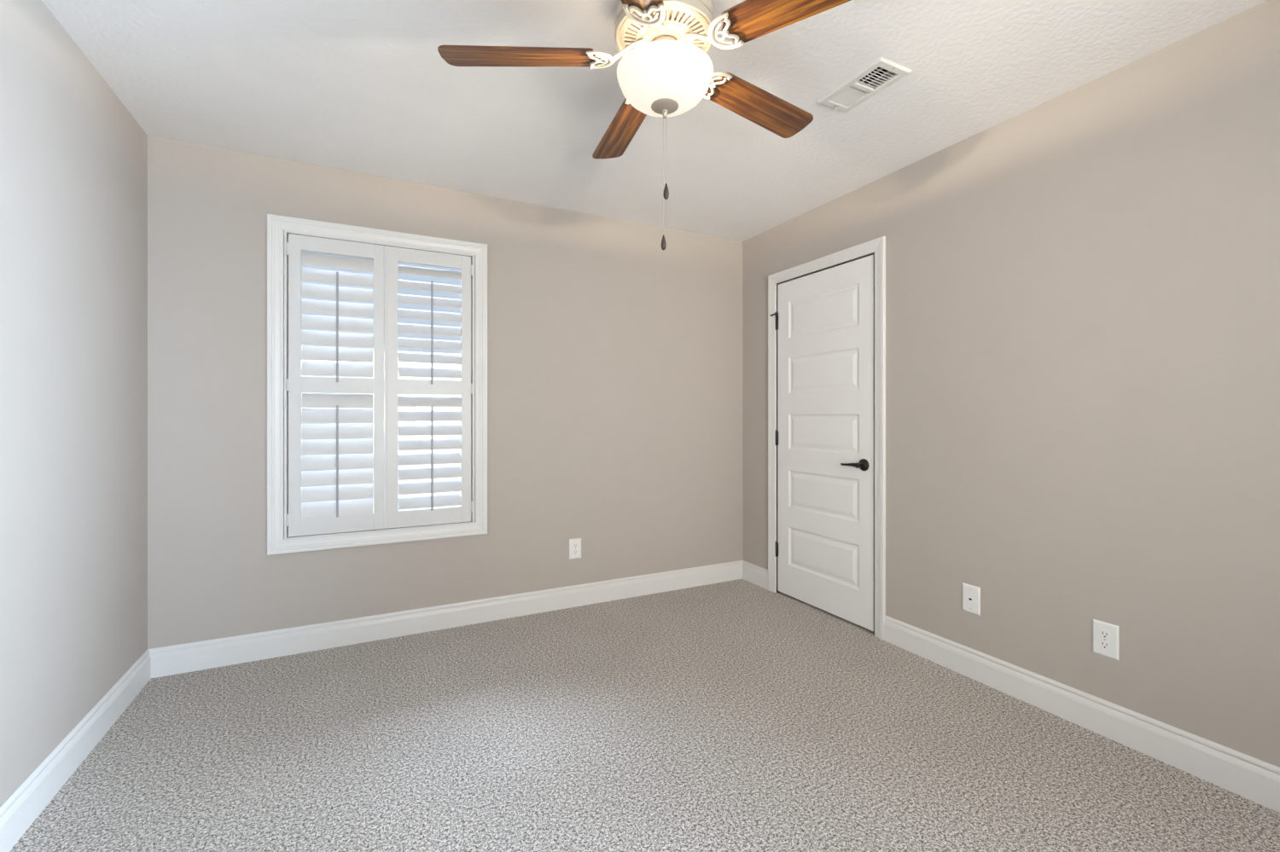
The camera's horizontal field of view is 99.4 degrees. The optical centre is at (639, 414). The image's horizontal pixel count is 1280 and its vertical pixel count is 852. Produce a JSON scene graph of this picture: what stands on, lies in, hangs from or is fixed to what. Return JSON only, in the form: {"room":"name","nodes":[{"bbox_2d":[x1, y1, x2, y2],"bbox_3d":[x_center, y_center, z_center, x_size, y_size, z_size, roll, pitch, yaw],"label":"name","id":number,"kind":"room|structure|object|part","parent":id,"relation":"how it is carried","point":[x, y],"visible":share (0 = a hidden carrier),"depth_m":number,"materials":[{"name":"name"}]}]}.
{"room":"empty bedroom","nodes":[
{"label":"empty bedroom","id":0,"kind":"room"},
{"bbox_2d":[0,0,147,807],"bbox_3d":[-1.230,-0.037,0.358,0.120,2.440,4.600,0,0,-27],"label":"wall","id":1,"kind":"structure","parent":0,"point":[73,158],"depth_m":1.75,"materials":[{"name":"beige paint"}]},
{"bbox_2d":[0,649,151,851],"bbox_3d":[-1.170,1.119,0.388,0.014,0.129,4.600,0,0,-27],"label":"baseboard","id":2,"kind":"structure","parent":1,"relation":"attached to","point":[24,806],"depth_m":1.75,"materials":[{"name":"paint"}]},
{"bbox_2d":[147,135,742,649],"bbox_3d":[-0.762,-0.037,3.238,3.554,2.440,0.120,0,0,-27],"label":"wall","id":3,"kind":"structure","parent":0,"point":[614,357],"depth_m":3.12,"materials":[{"name":"beige paint"}]},
{"bbox_2d":[267,214,487,555],"bbox_3d":[-1.368,-0.147,2.917,1.047,1.654,0.131,0,0,-27],"label":"window","id":4,"kind":"structure","parent":3,"relation":"in","point":[279,228],"depth_m":2.74,"materials":[{"name":"paint"}]},
{"bbox_2d":[286,233,383,537],"bbox_3d":[-1.553,-0.146,2.776,0.440,1.498,0.053,0,0,-27],"label":"plantation shutter","id":5,"kind":"object","parent":4,"relation":"attached to","point":[341,462],"visible":1,"depth_m":2.77,"materials":[{"name":"paint"}]},
{"bbox_3d":[-1.538,0.236,2.757,0.011,0.570,0.006,0,0,-27],"label":"tilt rod","id":6,"kind":"part","parent":5,"relation":"part of","materials":[{"name":"grey paint"}]},
{"bbox_3d":[-1.538,-0.447,2.757,0.011,0.562,0.006,0,0,-27],"label":"tilt rod","id":7,"kind":"part","parent":5,"relation":"part of","materials":[{"name":"grey paint"}]},
{"bbox_2d":[384,245,472,529],"bbox_3d":[-1.152,-0.146,2.978,0.458,1.498,0.077,0,0,-27],"label":"plantation shutter","id":8,"kind":"object","parent":4,"relation":"attached to","point":[394,517],"visible":1,"depth_m":2.96,"materials":[{"name":"paint"}]},
{"bbox_3d":[-1.130,0.236,2.949,0.011,0.570,0.006,0,0,-27],"label":"tilt rod","id":9,"kind":"part","parent":8,"relation":"part of","materials":[{"name":"grey paint"}]},
{"bbox_3d":[-1.131,-0.447,2.950,0.011,0.562,0.006,0,0,-27],"label":"tilt rod","id":10,"kind":"part","parent":8,"relation":"part of","materials":[{"name":"grey paint"}]},
{"bbox_2d":[148,560,742,678],"bbox_3d":[-0.731,1.119,3.178,3.314,0.129,0.014,0,0,-27],"label":"baseboard","id":11,"kind":"structure","parent":3,"relation":"attached to","point":[175,660],"depth_m":2.92,"materials":[{"name":"paint"}]},
{"bbox_2d":[569,538,581,559],"bbox_3d":[-0.399,0.828,3.349,0.079,0.124,0.008,0,0,-27],"label":"wall outlet","id":12,"kind":"object","parent":3,"relation":"attached to","point":[574,544],"visible":1,"depth_m":3.35,"materials":[{"name":"white plastic"}]},
{"bbox_2d":[572,549,578,554],"bbox_3d":[-0.398,0.847,3.347,0.034,0.027,0.002,0,0,-27],"label":"receptacle","id":13,"kind":"object","parent":12,"relation":"attached to","point":[574,551],"depth_m":3.35,"materials":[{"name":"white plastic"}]},
{"bbox_2d":[572,543,578,548],"bbox_3d":[-0.398,0.808,3.347,0.034,0.027,0.002,0,0,-27],"label":"receptacle","id":14,"kind":"object","parent":12,"relation":"attached to","point":[574,545],"depth_m":3.35,"materials":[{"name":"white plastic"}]},
{"bbox_2d":[9,579,1279,851],"bbox_3d":[0.302,1.243,1.132,3.554,0.120,4.840,0,0,-27],"label":"floor","id":15,"kind":"structure","parent":0,"point":[739,715],"depth_m":1.88,"materials":[{"name":"carpet"}]},
{"bbox_2d":[41,0,1266,241],"bbox_3d":[0.302,-1.317,1.132,3.554,0.120,4.840,0,0,-27],"label":"ceiling","id":16,"kind":"structure","parent":0,"point":[366,87],"depth_m":2.05,"materials":[{"name":"paint"}]},
{"bbox_2d":[437,0,851,250],"bbox_3d":[0.082,-0.876,1.667,1.275,0.760,1.267,0,0,-27],"label":"ceiling fan","id":17,"kind":"object","parent":16,"relation":"hanging from","point":[665,70],"visible":1,"depth_m":1.58,"materials":[{"name":"brown wood"}]},
{"bbox_3d":[-0.357,-1.072,1.623,0.472,0.006,0.132,0,12,-1],"label":"blade","id":18,"kind":"part","parent":17,"relation":"part of","materials":[{"name":"brown wood"}]},
{"bbox_3d":[-0.066,-1.072,2.039,0.132,0.006,0.472,-13,4,-19],"label":"blade","id":19,"kind":"part","parent":17,"relation":"part of","materials":[{"name":"brown wood"}]},
{"bbox_3d":[-0.052,-1.072,1.218,0.132,0.006,0.472,13,4,17],"label":"blade","id":20,"kind":"part","parent":17,"relation":"part of","materials":[{"name":"brown wood"}]},
{"bbox_3d":[0.071,-0.719,1.633,0.002,0.354,0.002,0,0,-27],"label":"pull chain","id":21,"kind":"part","parent":17,"relation":"part of","materials":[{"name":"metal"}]},
{"bbox_3d":[0.075,-1.128,1.631,0.274,0.012,0.274,0,0,-27],"label":"cooling plate","id":22,"kind":"part","parent":17,"relation":"part of","materials":[{"name":"beige metal"}]},
{"bbox_3d":[0.075,-0.979,1.631,0.289,0.098,0.289,0,0,-27],"label":"lamp shade","id":23,"kind":"part","parent":17,"relation":"part of","materials":[{"name":"white glass"}]},
{"bbox_3d":[0.079,-0.795,1.630,0.002,0.201,0.002,0,0,-27],"label":"pull chain","id":24,"kind":"part","parent":17,"relation":"part of","materials":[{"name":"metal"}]},
{"bbox_3d":[0.420,-1.072,1.891,0.472,0.006,0.132,0,-12,-37],"label":"blade","id":25,"kind":"part","parent":17,"relation":"part of","materials":[{"name":"brown wood"}]},
{"bbox_3d":[0.428,-1.072,1.383,0.472,0.006,0.132,0,-12,35],"label":"blade","id":26,"kind":"part","parent":17,"relation":"part of","materials":[{"name":"brown wood"}]},
{"bbox_2d":[817,57,912,112],"bbox_3d":[0.851,-1.290,2.074,0.164,0.129,0.302,0,0,-27],"label":"ceiling vent","id":27,"kind":"object","parent":16,"relation":"in","point":[858,89],"visible":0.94,"depth_m":2.07,"materials":[{"name":"metal"}]},
{"bbox_2d":[742,0,1279,767],"bbox_3d":[1.835,-0.037,1.906,0.120,2.440,4.600,0,0,-27],"label":"wall","id":28,"kind":"structure","parent":0,"point":[1083,286],"depth_m":2.04,"materials":[{"name":"beige paint"}]},
{"bbox_2d":[770,255,873,631],"bbox_3d":[1.066,0.153,3.266,0.098,2.028,0.802,0,0,-27],"label":"door","id":29,"kind":"structure","parent":28,"relation":"in","point":[824,320],"depth_m":3.20,"materials":[{"name":"paint"}]},
{"bbox_3d":[1.159,0.275,3.003,0.024,0.024,0.137,0,0,-25],"label":"lever","id":30,"kind":"part","parent":29,"relation":"part of","materials":[{"name":"black metal"}]},
{"bbox_3d":[1.202,0.275,2.960,0.061,0.067,0.067,0,0,-27],"label":"lever handle","id":31,"kind":"part","parent":29,"relation":"part of","materials":[{"name":"black metal"}]},
{"bbox_2d":[768,236,885,640],"bbox_3d":[1.103,0.123,3.267,0.078,2.121,0.916,0,0,-27],"label":"door frame","id":32,"kind":"structure","parent":28,"relation":"attached to","point":[877,246],"depth_m":2.91,"materials":[{"name":"paint"}]},
{"bbox_2d":[962,582,980,616],"bbox_3d":[1.491,0.830,2.444,0.008,0.124,0.079,0,0,-27],"label":"wall jack plate","id":33,"kind":"object","parent":28,"relation":"attached to","point":[971,595],"visible":1,"depth_m":2.44,"materials":[{"name":"white plastic"}]},
{"bbox_2d":[742,560,1279,813],"bbox_3d":[1.775,1.119,1.875,0.014,0.129,4.600,0,0,-27],"label":"baseboard","id":34,"kind":"structure","parent":28,"relation":"attached to","point":[1254,780],"depth_m":2.00,"materials":[{"name":"paint"}]},
{"bbox_2d":[1092,619,1118,660],"bbox_3d":[1.715,0.829,1.999,0.008,0.124,0.079,0,0,-27],"label":"wall outlet","id":35,"kind":"object","parent":28,"relation":"attached to","point":[1105,636],"visible":1,"depth_m":2.00,"materials":[{"name":"white plastic"}]},
{"bbox_2d":[1099,640,1111,650],"bbox_3d":[1.713,0.848,1.998,0.002,0.027,0.034,0,0,-27],"label":"receptacle","id":36,"kind":"object","parent":35,"relation":"attached to","point":[1103,645],"depth_m":2.00,"materials":[{"name":"white plastic"}]},
{"bbox_2d":[1099,629,1111,639],"bbox_3d":[1.713,0.809,1.998,0.002,0.027,0.034,0,0,-27],"label":"receptacle","id":37,"kind":"object","parent":35,"relation":"attached to","point":[1103,634],"depth_m":2.00,"materials":[{"name":"white plastic"}]},
{"label":"outside","id":38,"kind":"structure","parent":0,"visible":0},
{"bbox_2d":[301,463,460,510],"bbox_3d":[-19.633,1.683,33.187,70.000,0.100,69.400,0,0,-27],"label":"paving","id":39,"kind":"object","parent":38,"point":[452,464],"depth_m":13.62,"materials":[{"name":"grey concrete"}]},
{"bbox_2d":[301,346,460,457],"bbox_3d":[-10.968,-0.642,24.904,23.000,4.550,9.000,0,0,-27],"label":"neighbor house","id":40,"kind":"structure","parent":39,"relation":"on","point":[400,363],"depth_m":21.82,"materials":[{"name":"white"}]}
]}

